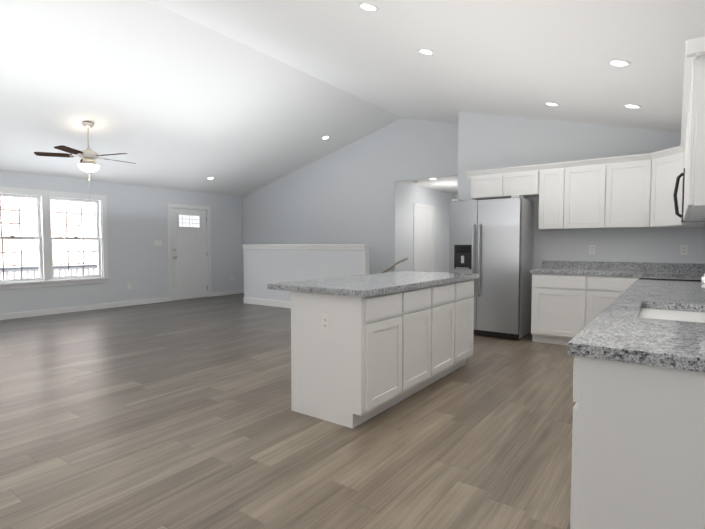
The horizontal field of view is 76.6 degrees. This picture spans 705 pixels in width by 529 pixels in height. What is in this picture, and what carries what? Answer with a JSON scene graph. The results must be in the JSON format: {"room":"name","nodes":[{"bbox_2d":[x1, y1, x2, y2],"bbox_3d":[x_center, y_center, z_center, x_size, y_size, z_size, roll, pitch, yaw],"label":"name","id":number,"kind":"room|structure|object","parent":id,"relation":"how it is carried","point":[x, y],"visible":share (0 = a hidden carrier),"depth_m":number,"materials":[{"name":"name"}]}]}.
{"room":"kitchen","nodes":[
{"label":"kitchen","id":0,"kind":"room"},
{"bbox_2d":[0,170,243,313],"bbox_3d":[-5.987,-0.324,6.988,0.120,2.490,11.040,2,3,36],"label":"wall","id":1,"kind":"structure","parent":0,"point":[137,221],"depth_m":9.06,"materials":[{"name":"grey paint"}]},
{"bbox_2d":[0,186,109,289],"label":"double-hung window","id":2,"kind":"structure","parent":1,"relation":"in","point":[45,278],"depth_m":7.93,"materials":[{"name":"white paint"}]},
{"bbox_2d":[0,297,168,319],"bbox_3d":[-6.531,0.908,6.175,0.014,0.100,8.700,2,3,36],"label":"baseboard","id":3,"kind":"structure","parent":1,"relation":"attached to","point":[16,315],"depth_m":8.22,"materials":[{"name":"white paint"}]},
{"bbox_2d":[154,240,161,245],"bbox_3d":[-4.119,-0.459,9.458,0.009,0.115,0.165,2,3,36],"label":"light switch","id":4,"kind":"object","parent":1,"relation":"attached to","point":[157,242],"depth_m":9.45,"materials":[{"name":"white paint"}]},
{"bbox_2d":[171,208,207,299],"bbox_3d":[-3.666,-0.238,10.110,0.122,2.013,0.924,2,3,36],"label":"front door","id":5,"kind":"structure","parent":1,"relation":"in","point":[189,255],"depth_m":10.09,"materials":[{"name":"white paint"}]},
{"bbox_2d":[167,203,211,300],"bbox_3d":[-3.710,-0.278,10.128,0.138,2.120,1.090,2,3,36],"label":"door frame","id":6,"kind":"structure","parent":1,"relation":"attached to","point":[208,229],"depth_m":10.07,"materials":[{"name":"white paint"}]},
{"bbox_2d":[212,289,242,296],"bbox_3d":[-3.065,0.696,10.964,0.014,0.100,0.950,2,3,36],"label":"baseboard","id":7,"kind":"structure","parent":1,"relation":"attached to","point":[221,293],"depth_m":10.95,"materials":[{"name":"white paint"}]},
{"bbox_2d":[0,293,575,528],"bbox_3d":[-1.308,1.012,5.513,9.660,0.050,14.200,2,3,36],"label":"floor","id":8,"kind":"structure","parent":0,"point":[178,414],"depth_m":2.88,"materials":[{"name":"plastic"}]},
{"bbox_2d":[291,279,473,428],"bbox_3d":[0.396,0.610,3.911,0.654,0.895,2.009,2,3,36],"label":"kitchen island","id":9,"kind":"object","parent":8,"relation":"on","point":[365,347],"depth_m":3.20,"materials":[{"name":"white paint"}]},
{"bbox_2d":[267,271,478,298],"bbox_3d":[0.322,0.140,3.950,0.885,0.041,2.070,2,3,36],"label":"island countertop","id":10,"kind":"structure","parent":9,"relation":"on","point":[360,286],"depth_m":3.47,"materials":[{"name":"grey stone"}]},
{"bbox_2d":[449,195,533,339],"bbox_3d":[1.893,0.030,6.147,0.945,1.855,0.732,2,3,36],"label":"refrigerator","id":11,"kind":"object","parent":8,"relation":"on","point":[491,242],"visible":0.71,"depth_m":5.85,"materials":[{"name":"silver metal"}]},
{"bbox_2d":[530,260,577,343],"bbox_3d":[3.141,0.488,5.314,1.836,1.014,0.666,2,3,36],"label":"base cabinet","id":12,"kind":"object","parent":8,"relation":"on","point":[546,303],"depth_m":5.51,"materials":[{"name":"white paint"}]},
{"bbox_2d":[559,261,704,528],"bbox_3d":[1.918,0.542,2.599,0.639,1.146,3.295,2,3,36],"label":"base cabinet","id":13,"kind":"object","parent":8,"relation":"on","point":[630,338],"depth_m":1.41,"materials":[{"name":"white paint"}]},
{"bbox_2d":[701,273,704,287],"bbox_3d":[1.740,0.106,2.037,0.244,0.236,0.142,2,3,36],"label":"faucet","id":14,"kind":"object","parent":13,"relation":"on","point":[702,278],"depth_m":2.06,"materials":[{"name":"silver metal"}]},
{"bbox_2d":[639,274,704,280],"bbox_3d":[3.089,0.512,4.261,0.685,1.060,0.754,2,3,36],"label":"range","id":15,"kind":"object","parent":8,"relation":"on","point":[672,277],"visible":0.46,"depth_m":4.16,"materials":[{"name":"black glass"}]},
{"bbox_2d":[244,249,363,301],"bbox_3d":[-1.002,0.252,8.543,3.070,1.200,0.120,2,3,36],"label":"wall","id":16,"kind":"structure","parent":0,"point":[263,268],"depth_m":8.59,"materials":[{"name":"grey paint"}]},
{"bbox_2d":[242,244,370,307],"bbox_3d":[-1.002,0.235,8.542,3.130,1.235,0.190,2,3,36],"label":"trim","id":17,"kind":"structure","parent":16,"relation":"on","point":[287,304],"depth_m":8.40,"materials":[{"name":"white paint"}]},
{"bbox_2d":[243,118,457,282],"bbox_3d":[-0.236,-1.028,9.539,6.420,3.670,0.120,2,3,36],"label":"wall","id":18,"kind":"structure","parent":0,"point":[347,194],"depth_m":9.19,"materials":[{"name":"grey paint"}]},
{"bbox_2d":[381,257,407,272],"bbox_3d":[0.465,0.274,8.946,1.498,0.858,0.113,2,3,36],"label":"stair handrail","id":19,"kind":"object","parent":18,"relation":"attached to","point":[393,265],"visible":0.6,"depth_m":8.62,"materials":[{"name":"brown wood"}]},
{"bbox_2d":[0,0,704,196],"bbox_3d":[-2.187,-2.042,4.161,9.560,1.370,11.100,2,3,36],"label":"ceiling","id":20,"kind":"structure","parent":0,"point":[241,98],"depth_m":5.14,"materials":[{"name":"white paint"}]},
{"bbox_2d":[34,122,135,208],"bbox_3d":[-3.761,-1.419,6.464,1.290,1.220,1.233,2,3,36],"label":"ceiling fan light","id":21,"kind":"object","parent":20,"relation":"hanging from","point":[88,156],"visible":1,"depth_m":6.33,"materials":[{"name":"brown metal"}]},
{"bbox_2d":[358,2,378,11],"bbox_3d":[0.120,-1.959,3.397,0.159,0.047,0.163,1,3,30],"label":"recessed light","id":22,"kind":"object","parent":20,"relation":"in","point":[368,6],"depth_m":3.39,"materials":[{"name":"white paint"}]},
{"bbox_2d":[417,48,434,54],"bbox_3d":[0.689,-1.994,4.183,0.159,0.047,0.163,1,3,30],"label":"recessed light","id":23,"kind":"object","parent":20,"relation":"in","point":[421,50],"depth_m":4.17,"materials":[{"name":"white paint"}]},
{"bbox_2d":[544,102,558,105],"bbox_3d":[2.287,-1.841,5.121,0.160,0.047,0.163,1,3,27],"label":"recessed light","id":24,"kind":"object","parent":20,"relation":"in","point":[547,103],"depth_m":5.11,"materials":[{"name":"white paint"}]},
{"bbox_2d":[607,59,630,66],"bbox_3d":[2.062,-1.559,3.455,0.159,0.047,0.163,1,3,30],"label":"recessed light","id":25,"kind":"object","parent":20,"relation":"in","point":[614,62],"depth_m":3.45,"materials":[{"name":"white paint"}]},
{"bbox_2d":[623,104,641,108],"bbox_3d":[2.841,-1.607,4.532,0.159,0.047,0.163,1,3,30],"label":"recessed light","id":26,"kind":"object","parent":20,"relation":"in","point":[634,106],"depth_m":4.53,"materials":[{"name":"white paint"}]},
{"bbox_2d":[398,182,453,272],"bbox_3d":[1.675,-0.446,9.972,0.100,2.470,2.780,2,3,36],"label":"wall","id":27,"kind":"structure","parent":0,"point":[409,195],"depth_m":9.61,"materials":[{"name":"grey paint"}]},
{"bbox_2d":[413,203,434,271],"bbox_3d":[1.561,-0.250,9.724,0.015,2.100,0.970,2,3,36],"label":"door","id":28,"kind":"structure","parent":27,"relation":"attached to","point":[423,240],"depth_m":9.68,"materials":[{"name":"white paint"}]},
{"bbox_2d":[398,176,457,193],"bbox_3d":[2.243,-1.712,9.506,1.500,0.100,2.780,2,3,36],"label":"ceiling","id":29,"kind":"structure","parent":0,"point":[447,184],"depth_m":9.05,"materials":[{"name":"white paint"}]},
{"bbox_2d":[458,111,704,268],"bbox_3d":[3.244,-0.680,6.351,3.190,3.257,1.230,2,3,36],"label":"wall","id":30,"kind":"structure","parent":0,"point":[488,141],"depth_m":5.85,"materials":[{"name":"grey paint"}]},
{"bbox_2d":[467,168,510,199],"bbox_3d":[1.969,-1.125,6.305,0.513,0.381,0.318,2,3,36],"label":"upper cabinet","id":31,"kind":"object","parent":30,"relation":"attached to","point":[487,184],"depth_m":6.18,"materials":[{"name":"white paint"}]},
{"bbox_2d":[507,164,538,197],"bbox_3d":[2.297,-1.115,6.068,0.513,0.381,0.318,2,3,36],"label":"upper cabinet","id":32,"kind":"object","parent":30,"relation":"attached to","point":[523,181],"depth_m":5.91,"materials":[{"name":"white paint"}]},
{"bbox_2d":[571,158,614,228],"bbox_3d":[2.940,-0.867,5.614,0.579,0.836,0.318,2,3,36],"label":"upper cabinet","id":33,"kind":"object","parent":30,"relation":"attached to","point":[584,173],"depth_m":5.49,"materials":[{"name":"white paint"}]},
{"bbox_2d":[595,154,642,227],"bbox_3d":[3.291,-0.854,5.335,0.560,0.836,0.360,2,3,36],"label":"upper cabinet","id":34,"kind":"object","parent":30,"relation":"attached to","point":[628,191],"depth_m":5.27,"materials":[{"name":"white paint"}]},
{"bbox_3d":[1.257,-0.060,1.004,0.120,2.490,9.820,2,3,36],"label":"wall","id":35,"kind":"structure","parent":0,"visible":0},
{"bbox_2d":[535,161,570,229],"bbox_3d":[2.658,-0.876,5.818,0.370,0.836,0.318,2,3,36],"label":"upper cabinet","id":36,"kind":"object","parent":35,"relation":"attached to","point":[554,196],"depth_m":5.69,"materials":[{"name":"white paint"}]},
{"bbox_2d":[639,146,678,227],"bbox_3d":[3.609,-0.836,4.908,0.672,0.836,0.679,2,3,36],"label":"upper cabinet","id":37,"kind":"object","parent":35,"relation":"attached to","point":[657,186],"depth_m":4.99,"materials":[{"name":"white paint"}]},
{"bbox_2d":[683,112,686,131],"bbox_3d":[2.588,-0.760,3.195,0.318,0.836,0.618,2,3,36],"label":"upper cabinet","id":38,"kind":"object","parent":35,"relation":"attached to","point":[684,113],"depth_m":3.63,"materials":[{"name":"white paint"}]},
{"bbox_2d":[673,168,704,221],"bbox_3d":[3.207,-0.628,4.125,0.394,0.440,0.752,2,3,36],"label":"over-the-range microwave","id":39,"kind":"object","parent":35,"relation":"attached to","point":[675,196],"visible":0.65,"depth_m":4.10,"materials":[{"name":"silver metal"}]},
{"bbox_2d":[675,140,704,227],"bbox_3d":[3.523,-0.819,4.523,0.359,0.836,0.265,2,3,36],"label":"upper cabinet","id":40,"kind":"object","parent":35,"relation":"attached to","point":[678,224],"depth_m":4.71,"materials":[{"name":"white paint"}]},
{"bbox_2d":[683,36,704,215],"bbox_3d":[2.035,-0.726,2.432,0.318,0.836,0.553,2,3,36],"label":"upper cabinet","id":41,"kind":"object","parent":35,"relation":"attached to","point":[694,184],"depth_m":2.29,"materials":[{"name":"white paint"}]},
{"bbox_2d":[683,132,704,219],"bbox_3d":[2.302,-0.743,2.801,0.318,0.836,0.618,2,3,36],"label":"upper cabinet","id":42,"kind":"object","parent":35,"relation":"attached to","point":[684,133],"depth_m":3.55,"materials":[{"name":"white paint"}]},
{"bbox_2d":[683,220,704,223],"bbox_3d":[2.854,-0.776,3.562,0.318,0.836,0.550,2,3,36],"label":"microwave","id":43,"kind":"object","parent":35,"relation":"attached to","point":[687,221],"depth_m":4.42,"materials":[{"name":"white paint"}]},
{"label":"outside","id":44,"kind":"structure","parent":0,"visible":0},
{"bbox_2d":[0,196,97,278],"bbox_3d":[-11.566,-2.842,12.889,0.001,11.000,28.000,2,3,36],"label":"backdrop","id":45,"kind":"structure","parent":44,"point":[26,230],"depth_m":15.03,"materials":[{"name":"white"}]}
]}

